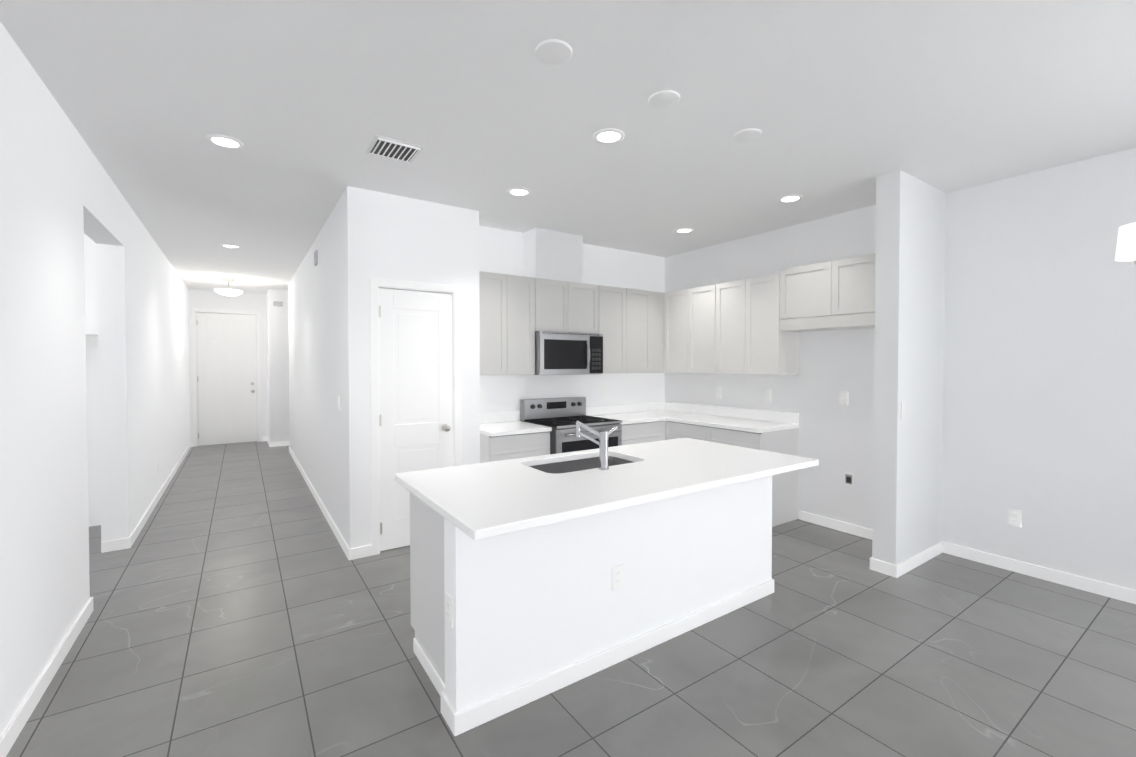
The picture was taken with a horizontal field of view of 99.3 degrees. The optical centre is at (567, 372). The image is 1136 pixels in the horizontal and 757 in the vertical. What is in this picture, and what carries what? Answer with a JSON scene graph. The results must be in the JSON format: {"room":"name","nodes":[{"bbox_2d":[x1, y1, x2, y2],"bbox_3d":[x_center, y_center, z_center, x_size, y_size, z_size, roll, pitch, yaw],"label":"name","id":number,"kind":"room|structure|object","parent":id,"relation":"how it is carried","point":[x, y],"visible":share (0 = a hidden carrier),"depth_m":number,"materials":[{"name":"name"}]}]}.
{"room":"kitchen","nodes":[
{"label":"kitchen","id":0,"kind":"room"},
{"bbox_2d":[84,234,100,526],"bbox_3d":[-5.036,0.010,3.932,2.100,2.790,0.120,-1,1,-34],"label":"wall","id":1,"kind":"structure","parent":0,"point":[92,381],"depth_m":4.36,"materials":[{"name":"white paint"}]},
{"bbox_2d":[85,331,97,346],"bbox_3d":[-4.901,-0.274,3.701,2.110,0.125,0.395,-1,1,-34],"label":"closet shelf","id":2,"kind":"object","parent":1,"relation":"attached to","point":[91,337],"depth_m":4.33,"materials":[{"name":"white"}]},
{"bbox_2d":[0,21,189,736],"bbox_3d":[-2.889,0.029,2.778,0.160,2.790,13.800,-1,1,-34],"label":"wall","id":3,"kind":"structure","parent":0,"point":[61,195],"depth_m":2.46,"materials":[{"name":"white paint"}]},
{"bbox_2d":[0,597,93,756],"bbox_3d":[-0.891,1.428,0.007,0.019,0.085,6.933,-1,1,-34],"label":"baseboard","id":4,"kind":"structure","parent":3,"relation":"attached to","point":[16,725],"depth_m":2.13,"materials":[{"name":"white wood"}]},
{"bbox_2d":[124,442,191,548],"bbox_3d":[-5.089,1.324,6.205,0.023,0.085,5.693,-1,1,-34],"label":"baseboard","id":5,"kind":"structure","parent":3,"relation":"attached to","point":[128,542],"depth_m":4.80,"materials":[{"name":"white wood"}]},
{"bbox_2d":[188,289,267,441],"bbox_3d":[-5.673,-0.081,9.310,2.880,2.790,0.140,-1,1,-34],"label":"wall","id":6,"kind":"structure","parent":0,"point":[204,299],"depth_m":8.94,"materials":[{"name":"white paint"}]},
{"bbox_2d":[191,308,261,446],"bbox_3d":[-6.270,0.091,8.901,1.030,2.460,0.152,-1,1,-34],"label":"door frame","id":7,"kind":"structure","parent":6,"relation":"attached to","point":[194,376],"depth_m":8.71,"materials":[{"name":"white wood"}]},
{"bbox_2d":[196,312,257,445],"bbox_3d":[-6.254,0.121,8.879,0.894,2.380,0.192,-1,1,-34],"label":"front door","id":8,"kind":"structure","parent":6,"relation":"in","point":[227,375],"depth_m":8.85,"materials":[{"name":"white wood"}]},
{"bbox_2d":[266,289,289,441],"bbox_3d":[-4.859,-0.081,9.294,1.550,2.790,0.800,-1,1,-34],"label":"wall","id":9,"kind":"structure","parent":0,"point":[278,369],"depth_m":8.60,"materials":[{"name":"white paint"}]},
{"bbox_2d":[273,301,282,305],"bbox_3d":[-5.151,-1.214,8.575,0.140,0.080,0.029,-1,1,-34],"label":"door chime","id":10,"kind":"object","parent":9,"relation":"attached to","point":[276,303],"visible":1,"depth_m":8.56,"materials":[{"name":"grey plastic"}]},
{"bbox_2d":[268,441,289,446],"bbox_3d":[-4.677,1.278,8.948,1.463,0.085,0.013,-1,1,-34],"label":"baseboard","id":11,"kind":"structure","parent":9,"relation":"attached to","point":[282,443],"depth_m":8.63,"materials":[{"name":"white wood"}]},
{"bbox_2d":[288,186,371,548],"bbox_3d":[-3.090,-0.024,5.891,0.160,2.790,5.420,-1,1,-34],"label":"wall","id":12,"kind":"structure","parent":0,"point":[329,329],"depth_m":4.03,"materials":[{"name":"white paint"}]},
{"bbox_2d":[314,250,317,265],"bbox_3d":[-2.619,-1.184,5.013,0.021,0.140,0.130,-1,1,-34],"label":"fire alarm","id":13,"kind":"object","parent":12,"relation":"attached to","point":[315,257],"visible":1,"depth_m":4.96,"materials":[{"name":"grey plastic"}]},
{"bbox_2d":[288,445,355,559],"bbox_3d":[-3.157,1.330,5.861,0.016,0.085,5.433,-1,1,-34],"label":"baseboard","id":14,"kind":"structure","parent":12,"relation":"attached to","point":[350,553],"depth_m":4.45,"materials":[{"name":"white wood"}]},
{"bbox_2d":[370,190,479,464],"bbox_3d":[-1.169,0.009,3.992,0.890,2.790,0.120,-1,1,-34],"label":"wall","id":15,"kind":"structure","parent":0,"point":[415,240],"depth_m":4.00,"materials":[{"name":"white paint"}]},
{"bbox_2d":[378,288,452,550],"bbox_3d":[-1.232,0.372,3.931,0.594,2.050,0.182,-1,1,-34],"label":"pantry door","id":16,"kind":"structure","parent":15,"relation":"in","point":[415,386],"depth_m":3.88,"materials":[{"name":"white wood"}]},
{"bbox_2d":[370,278,461,555],"bbox_3d":[-1.240,0.341,3.942,0.724,2.127,0.132,-1,1,-34],"label":"door frame","id":17,"kind":"structure","parent":15,"relation":"attached to","point":[376,284],"depth_m":3.73,"materials":[{"name":"white wood"}]},
{"bbox_2d":[0,0,1135,293],"bbox_3d":[-1.551,-1.432,3.720,8.100,0.100,14.300,-1,1,-34],"label":"ceiling","id":18,"kind":"structure","parent":0,"point":[842,104],"depth_m":2.46,"materials":[{"name":"white paint"}]},
{"bbox_2d":[206,134,243,148],"bbox_3d":[-2.033,-1.363,2.864,0.184,0.008,0.184,-1,1,-34],"label":"recessed light","id":19,"kind":"object","parent":18,"relation":"in","point":[224,141],"visible":1,"depth_m":2.85,"materials":[{"name":"white"}]},
{"bbox_2d":[214,279,242,296],"bbox_3d":[-5.291,-1.309,7.531,0.370,0.274,0.370,-1,1,-34],"label":"light","id":20,"kind":"object","parent":18,"relation":"attached to","point":[228,292],"visible":1,"depth_m":7.46,"materials":[{"name":"white glass"}]},
{"bbox_2d":[220,244,239,247],"bbox_3d":[-3.771,-1.406,5.393,0.184,0.008,0.184,-1,1,-34],"label":"recessed light","id":21,"kind":"object","parent":18,"relation":"in","point":[229,246],"visible":0.94,"depth_m":5.39,"materials":[{"name":"white"}]},
{"bbox_2d":[366,135,423,163],"bbox_3d":[-1.068,-1.360,2.974,0.280,0.018,0.280,-1,1,-34],"label":"ceiling vent","id":22,"kind":"object","parent":18,"relation":"in","point":[392,149],"visible":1,"depth_m":2.96,"materials":[{"name":"white metal"}]},
{"bbox_2d":[507,187,530,196],"bbox_3d":[-0.375,-1.377,3.697,0.184,0.008,0.184,-1,1,-34],"label":"recessed light","id":23,"kind":"object","parent":18,"relation":"in","point":[518,191],"visible":1,"depth_m":3.68,"materials":[{"name":"white"}]},
{"bbox_2d":[535,39,571,63],"bbox_3d":[-0.060,-1.349,2.038,0.156,0.010,0.156,-1,1,-34],"label":"blank plate","id":24,"kind":"object","parent":18,"relation":"attached to","point":[553,51],"visible":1,"depth_m":2.02,"materials":[{"name":"white plastic"}]},
{"bbox_2d":[593,128,624,143],"bbox_3d":[0.237,-1.362,2.795,0.184,0.008,0.184,-1,1,-34],"label":"recessed light","id":25,"kind":"object","parent":18,"relation":"in","point":[608,136],"visible":1,"depth_m":2.79,"materials":[{"name":"white"}]},
{"bbox_2d":[648,90,679,108],"bbox_3d":[0.478,-1.355,2.403,0.156,0.010,0.156,-1,1,-34],"label":"blank plate","id":26,"kind":"object","parent":18,"relation":"attached to","point":[664,99],"visible":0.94,"depth_m":2.39,"materials":[{"name":"white plastic"}]},
{"bbox_2d":[675,228,693,232],"bbox_3d":[1.148,-1.395,4.765,0.184,0.008,0.184,-1,1,-34],"label":"recessed light","id":27,"kind":"object","parent":18,"relation":"in","point":[684,230],"visible":0.98,"depth_m":4.76,"materials":[{"name":"white"}]},
{"bbox_2d":[733,128,761,141],"bbox_3d":[1.033,-1.361,2.779,0.156,0.010,0.156,-1,1,-34],"label":"blank plate","id":28,"kind":"object","parent":18,"relation":"attached to","point":[752,134],"visible":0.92,"depth_m":2.77,"materials":[{"name":"white plastic"}]},
{"bbox_2d":[778,194,802,202],"bbox_3d":[1.771,-1.379,3.846,0.184,0.008,0.184,-1,1,-34],"label":"recessed light","id":29,"kind":"object","parent":18,"relation":"in","point":[790,198],"visible":0.98,"depth_m":3.84,"materials":[{"name":"white plastic"}]},
{"bbox_2d":[1115,222,1135,264],"bbox_3d":[2.051,-0.710,1.296,0.742,1.262,0.731,-1,1,-34],"label":"dining chandelier","id":30,"kind":"object","parent":18,"relation":"hanging from","point":[1126,246],"visible":1,"depth_m":1.47,"materials":[{"name":"white fabric"}]},
{"bbox_2d":[6,441,1135,756],"bbox_3d":[-1.551,1.458,3.769,8.100,0.100,14.300,-1,1,-34],"label":"floor","id":31,"kind":"structure","parent":0,"point":[244,605],"depth_m":2.37,"materials":[{"name":"tile"}]},
{"bbox_2d":[410,492,444,683],"bbox_3d":[-0.424,0.997,2.447,0.572,0.864,0.599,-1,1,-34],"label":"base cabinet","id":32,"kind":"object","parent":31,"relation":"on","point":[427,604],"depth_m":2.29,"materials":[{"name":"white paint"}]},
{"bbox_2d":[395,438,818,539],"bbox_3d":[0.299,0.543,2.700,2.200,0.035,1.040,-1,1,-34],"label":"countertop","id":33,"kind":"structure","parent":32,"relation":"on","point":[477,501],"depth_m":2.35,"materials":[{"name":"white stone"}]},
{"bbox_2d":[529,456,632,473],"bbox_3d":[0.094,0.654,2.844,0.704,0.188,0.409,-1,1,-34],"label":"undermount sink","id":34,"kind":"object","parent":33,"relation":"in","point":[572,465],"visible":0.02,"depth_m":3.04,"materials":[{"name":"grey metal"}]},
{"bbox_2d":[576,420,617,469],"bbox_3d":[0.155,0.395,2.643,0.214,0.262,0.139,-1,1,-34],"label":"kitchen faucet","id":35,"kind":"object","parent":33,"relation":"on","point":[602,443],"visible":1,"depth_m":2.61,"materials":[{"name":"silver metal"}]},
{"bbox_2d":[480,431,549,462],"bbox_3d":[-0.574,0.963,4.458,0.596,0.864,0.598,-1,1,-34],"label":"base cabinet","id":36,"kind":"object","parent":31,"relation":"on","point":[496,448],"depth_m":4.18,"materials":[{"name":"white paint"}]},
{"bbox_2d":[480,421,551,436],"bbox_3d":[-0.567,0.514,4.440,0.596,0.035,0.623,-1,1,-34],"label":"countertop","id":37,"kind":"structure","parent":36,"relation":"on","point":[522,427],"depth_m":4.28,"materials":[{"name":"white stone"}]},
{"bbox_2d":[520,397,621,453],"bbox_3d":[0.040,0.833,4.762,0.756,1.115,0.744,-1,1,-34],"label":"electric range","id":38,"kind":"object","parent":31,"relation":"on","point":[561,416],"visible":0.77,"depth_m":4.70,"materials":[{"name":"grey metal"}]},
{"bbox_2d":[413,579,773,735],"bbox_3d":[0.255,1.382,2.779,2.146,0.085,0.663,-1,1,-34],"label":"baseboard","id":39,"kind":"structure","parent":31,"relation":"on","point":[469,718],"depth_m":2.27,"materials":[{"name":"white wood"}]},
{"bbox_2d":[444,475,771,712],"bbox_3d":[0.397,0.995,2.562,2.120,0.865,0.130,-1,1,-34],"label":"wall","id":40,"kind":"structure","parent":31,"relation":"on","point":[531,604],"depth_m":2.28,"materials":[{"name":"white paint"}]},
{"bbox_2d":[445,592,452,627],"bbox_3d":[-0.484,0.968,1.965,0.007,0.116,0.072,-1,1,-34],"label":"outlet","id":41,"kind":"object","parent":40,"relation":"attached to","point":[449,609],"visible":1,"depth_m":1.96,"materials":[{"name":"white plastic"}]},
{"bbox_2d":[612,564,623,590],"bbox_3d":[0.245,1.011,2.376,0.072,0.116,0.007,-1,1,-34],"label":"outlet","id":42,"kind":"object","parent":40,"relation":"attached to","point":[617,577],"visible":1,"depth_m":2.37,"materials":[{"name":"white plastic"}]},
{"bbox_2d":[622,421,663,444],"bbox_3d":[0.614,0.950,5.228,0.707,0.864,0.656,-1,1,-34],"label":"base cabinet","id":43,"kind":"object","parent":31,"relation":"on","point":[636,433],"depth_m":5.01,"materials":[{"name":"white paint"}]},
{"bbox_2d":[591,412,663,424],"bbox_3d":[0.582,0.500,5.217,0.650,0.035,0.626,-1,1,-34],"label":"countertop","id":44,"kind":"structure","parent":43,"relation":"on","point":[626,418],"depth_m":5.15,"materials":[{"name":"white stone"}]},
{"bbox_2d":[632,410,798,432],"bbox_3d":[1.429,0.502,5.113,0.636,0.035,1.748,-1,1,-34],"label":"countertop","id":45,"kind":"structure","parent":43,"relation":"on","point":[740,424],"depth_m":4.79,"materials":[{"name":"white stone"}]},
{"bbox_2d":[664,421,798,526],"bbox_3d":[1.583,0.956,4.875,0.656,0.864,1.169,-1,1,-34],"label":"base cabinet","id":46,"kind":"object","parent":31,"relation":"on","point":[784,487],"depth_m":4.48,"materials":[{"name":"white paint"}]},
{"bbox_2d":[479,225,664,412],"bbox_3d":[-0.175,-0.011,5.172,3.860,2.790,0.160,-1,1,-34],"label":"wall","id":47,"kind":"structure","parent":0,"point":[500,251],"depth_m":5.34,"materials":[{"name":"white paint"}]},
{"bbox_2d":[480,411,519,423],"bbox_3d":[-0.736,0.442,4.689,0.596,0.100,0.020,-1,1,-34],"label":"backsplash","id":48,"kind":"structure","parent":47,"relation":"attached to","point":[492,417],"depth_m":4.72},
{"bbox_2d":[479,227,663,374],"bbox_3d":[0.063,-0.693,5.025,2.318,1.418,0.328,-1,1,-34],"label":"upper cabinet","id":49,"kind":"object","parent":47,"relation":"attached to","point":[549,290],"visible":0.94,"depth_m":4.78,"materials":[{"name":"grey paint"}]},
{"bbox_2d":[534,331,602,374],"bbox_3d":[-0.050,-0.184,4.877,0.752,0.415,0.456,-1,1,-34],"label":"microwave","id":50,"kind":"object","parent":49,"relation":"attached to","point":[563,353],"visible":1,"depth_m":4.70,"materials":[{"name":"silver metal"}]},
{"bbox_2d":[586,402,663,415],"bbox_3d":[0.661,0.426,5.635,1.250,0.100,0.020,-1,1,-34],"label":"backsplash","id":51,"kind":"structure","parent":47,"relation":"attached to","point":[655,406],"depth_m":5.61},
{"bbox_2d":[665,205,875,529],"bbox_3d":[2.087,-0.008,4.990,0.320,2.790,2.680,-1,1,-34],"label":"wall","id":52,"kind":"structure","parent":0,"point":[835,439],"depth_m":4.43,"materials":[{"name":"white paint"}]},
{"bbox_2d":[664,286,707,373],"bbox_3d":[1.460,-0.449,5.327,0.328,0.920,0.784,-1,1,-34],"label":"upper cabinet","id":53,"kind":"object","parent":52,"relation":"attached to","point":[686,310],"depth_m":5.28,"materials":[{"name":"grey paint"}]},
{"bbox_2d":[716,388,721,398],"bbox_3d":[1.665,0.231,5.324,0.007,0.116,0.072,-1,1,-34],"label":"outlet","id":54,"kind":"object","parent":52,"relation":"attached to","point":[718,392],"visible":1,"depth_m":5.32,"materials":[{"name":"white plastic"}]},
{"bbox_2d":[664,402,798,423],"bbox_3d":[1.683,0.432,5.284,0.024,0.100,1.748,-1,1,-34],"label":"backsplash","id":55,"kind":"structure","parent":52,"relation":"attached to","point":[761,415],"depth_m":5.12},
{"bbox_2d":[708,274,798,374],"bbox_3d":[1.830,-0.440,4.780,0.328,0.920,0.773,-1,1,-34],"label":"upper cabinet","id":56,"kind":"object","parent":52,"relation":"attached to","point":[732,327],"depth_m":4.62,"materials":[{"name":"grey paint"}]},
{"bbox_2d":[765,390,771,401],"bbox_3d":[2.002,0.239,4.827,0.007,0.116,0.072,-1,1,-34],"label":"outlet","id":57,"kind":"object","parent":52,"relation":"attached to","point":[768,395],"visible":1,"depth_m":4.82,"materials":[{"name":"white plastic"}]},
{"bbox_2d":[780,254,874,331],"bbox_3d":[2.306,-0.643,4.071,0.332,0.550,0.924,-1,1,-34],"label":"upper cabinet","id":58,"kind":"object","parent":52,"relation":"attached to","point":[833,295],"visible":0.65,"depth_m":4.00,"materials":[{"name":"grey paint"}]},
{"bbox_2d":[800,511,872,539],"bbox_3d":[2.447,1.358,4.182,0.016,0.085,0.900,-1,1,-34],"label":"baseboard","id":59,"kind":"structure","parent":52,"relation":"attached to","point":[856,530],"depth_m":4.27,"materials":[{"name":"white wood"}]},
{"bbox_2d":[839,392,847,404],"bbox_3d":[2.411,0.230,4.223,0.007,0.116,0.072,-1,1,-34],"label":"outlet","id":60,"kind":"object","parent":52,"relation":"attached to","point":[843,398],"visible":1,"depth_m":4.22,"materials":[{"name":"white plastic"}]},
{"bbox_2d":[844,472,852,486],"bbox_3d":[2.439,0.930,4.193,0.007,0.116,0.072,-1,1,-34],"label":"outlet box","id":61,"kind":"object","parent":52,"relation":"attached to","point":[848,478],"visible":1,"depth_m":4.19,"materials":[{"name":"white plastic"}]},
{"bbox_2d":[872,170,945,564],"bbox_3d":[2.616,0.014,3.639,0.960,2.790,0.150,-1,1,-34],"label":"wall","id":62,"kind":"structure","parent":0,"point":[909,336],"depth_m":3.42,"materials":[{"name":"white paint"}]},
{"bbox_2d":[869,557,887,571],"bbox_3d":[2.420,1.367,3.628,0.623,0.085,0.013,-1,1,-34],"label":"baseboard","id":63,"kind":"structure","parent":62,"relation":"attached to","point":[875,564],"depth_m":3.41,"materials":[{"name":"white wood"}]},
{"bbox_2d":[901,402,905,418],"bbox_3d":[2.334,0.264,3.355,0.072,0.116,0.009,-1,1,-34],"label":"light switch","id":64,"kind":"object","parent":62,"relation":"attached to","point":[903,410],"visible":1,"depth_m":3.35,"materials":[{"name":"white plastic"}]},
{"bbox_2d":[888,542,943,577],"bbox_3d":[2.569,1.369,3.542,0.773,0.085,0.036,-1,1,-34],"label":"baseboard","id":65,"kind":"structure","parent":62,"relation":"attached to","point":[898,570],"depth_m":3.48,"materials":[{"name":"white wood"}]},
{"bbox_2d":[941,147,1135,589],"bbox_3d":[4.237,0.043,1.960,0.160,2.790,4.450,-1,1,-34],"label":"wall","id":66,"kind":"structure","parent":0,"point":[1039,409],"depth_m":3.28,"materials":[{"name":"white paint"}]},
{"bbox_2d":[1008,509,1021,527],"bbox_3d":[3.160,1.033,3.415,0.007,0.116,0.072,-1,1,-34],"label":"outlet","id":67,"kind":"object","parent":66,"relation":"attached to","point":[1015,518],"visible":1,"depth_m":3.41,"materials":[{"name":"white plastic"}]},
{"bbox_2d":[944,542,1135,603],"bbox_3d":[4.156,1.396,1.945,0.016,0.085,4.420,-1,1,-34],"label":"baseboard","id":68,"kind":"structure","parent":66,"relation":"attached to","point":[1124,594],"depth_m":3.28,"materials":[{"name":"white wood"}]}
]}

